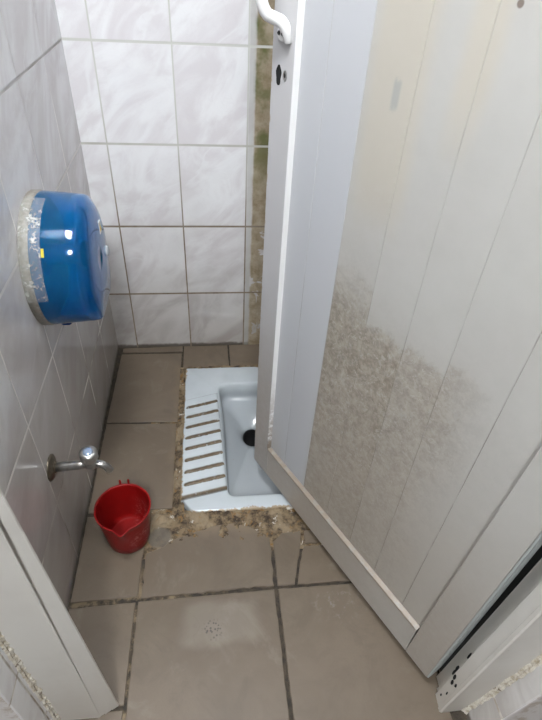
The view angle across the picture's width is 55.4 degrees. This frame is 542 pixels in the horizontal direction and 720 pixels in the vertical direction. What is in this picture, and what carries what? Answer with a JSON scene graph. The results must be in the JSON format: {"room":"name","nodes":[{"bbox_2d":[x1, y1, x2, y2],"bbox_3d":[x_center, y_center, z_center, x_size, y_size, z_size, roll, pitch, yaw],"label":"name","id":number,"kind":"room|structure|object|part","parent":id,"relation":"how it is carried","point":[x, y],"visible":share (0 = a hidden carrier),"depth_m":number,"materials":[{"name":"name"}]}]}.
{"room":"public restroom","nodes":[
{"label":"public restroom","id":0,"kind":"room"},
{"bbox_2d":[0,646,53,719],"bbox_3d":[-0.836,-0.028,0.304,0.928,2.120,0.072,-2,41,-6],"label":"wall","id":1,"kind":"structure","parent":0,"point":[18,701],"depth_m":0.83,"materials":[{"name":"tile"}]},
{"bbox_2d":[0,0,117,610],"bbox_3d":[-0.518,-0.547,0.735,0.120,2.380,1.190,-2,41,-6],"label":"wall","id":2,"kind":"structure","parent":0,"point":[56,380],"depth_m":1.09,"materials":[{"name":"tile"}]},
{"bbox_2d":[17,189,110,324],"bbox_3d":[-0.428,-0.219,1.108,0.127,0.280,0.282,-2,41,-6],"label":"dispenser","id":3,"kind":"object","parent":2,"relation":"attached to","point":[63,250],"visible":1,"depth_m":1.00,"materials":[{"name":"blue plastic"}]},
{"bbox_3d":[-0.481,-0.221,1.100,0.020,0.270,0.280,-2,41,-6],"label":"plate","id":4,"kind":"part","parent":3,"relation":"part of","materials":[{"name":"grey plastic"}]},
{"bbox_2d":[46,445,113,481],"bbox_3d":[-0.414,0.221,1.121,0.134,0.090,0.060,-2,41,-6],"label":"water tap","id":5,"kind":"object","parent":2,"relation":"attached to","point":[88,455],"visible":1,"depth_m":1.11,"materials":[{"name":"silver metal"}]},
{"bbox_3d":[-0.389,0.203,1.101,0.037,0.032,0.039,-13,43,-19],"label":"knob","id":6,"kind":"part","parent":5,"relation":"part of","materials":[{"name":"silver metal"}]},
{"bbox_3d":[-0.367,0.233,1.135,0.038,0.032,0.018,2,41,-2],"label":"spout","id":7,"kind":"part","parent":5,"relation":"part of","materials":[{"name":"silver metal"}]},
{"bbox_2d":[55,0,274,347],"bbox_3d":[-0.047,-0.989,1.286,1.200,2.380,0.120,-2,41,-6],"label":"wall","id":8,"kind":"structure","parent":0,"point":[171,98],"depth_m":1.51,"materials":[{"name":"tile"}]},
{"bbox_2d":[68,344,466,719],"bbox_3d":[0.053,1.132,0.633,3.503,0.044,3.646,-2,41,-6],"label":"floor","id":9,"kind":"structure","parent":0,"point":[237,614],"depth_m":1.23,"materials":[{"name":"tile"}]},
{"bbox_2d":[94,479,150,553],"bbox_3d":[-0.376,0.403,1.320,0.152,0.152,0.137,34,49,31],"label":"plastic jug","id":10,"kind":"object","parent":9,"relation":"on","point":[122,511],"visible":1,"depth_m":1.33,"materials":[{"name":"red plastic"}]},
{"bbox_2d":[180,367,290,512],"bbox_3d":[-0.060,0.299,1.729,0.450,0.250,0.594,-2,41,-6],"label":"toilet","id":11,"kind":"object","parent":9,"relation":"in","point":[220,471],"visible":0.54,"depth_m":1.62,"materials":[{"name":"ceramic"}]},
{"bbox_2d":[465,665,541,719],"bbox_3d":[0.978,-0.044,0.463,1.033,2.120,0.165,-2,41,-6],"label":"wall","id":12,"kind":"structure","parent":0,"point":[522,700],"depth_m":0.98,"materials":[{"name":"tile"}]},
{"bbox_2d":[0,489,541,719],"bbox_3d":[0.073,-0.064,0.401,0.905,2.100,0.093,-2,41,-6],"label":"door frame","id":13,"kind":"structure","parent":12,"relation":"attached to","point":[38,634],"depth_m":0.87,"materials":[{"name":"plastic"}]},
{"bbox_2d":[254,0,541,677],"bbox_3d":[0.210,-0.254,0.657,0.104,1.990,0.748,-22,47,-27],"label":"door","id":14,"kind":"structure","parent":12,"relation":"in","point":[399,406],"depth_m":0.79,"materials":[{"name":"plastic"}]},
{"bbox_3d":[0.010,-0.608,0.712,0.062,0.296,0.022,7,41,3],"label":"pull handle","id":15,"kind":"part","parent":14,"relation":"part of","materials":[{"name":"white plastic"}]},
{"bbox_3d":[0.168,0.436,1.295,0.056,0.110,0.562,-22,47,-27],"label":"rail","id":16,"kind":"part","parent":14,"relation":"part of","materials":[{"name":"plastic"}]}
]}

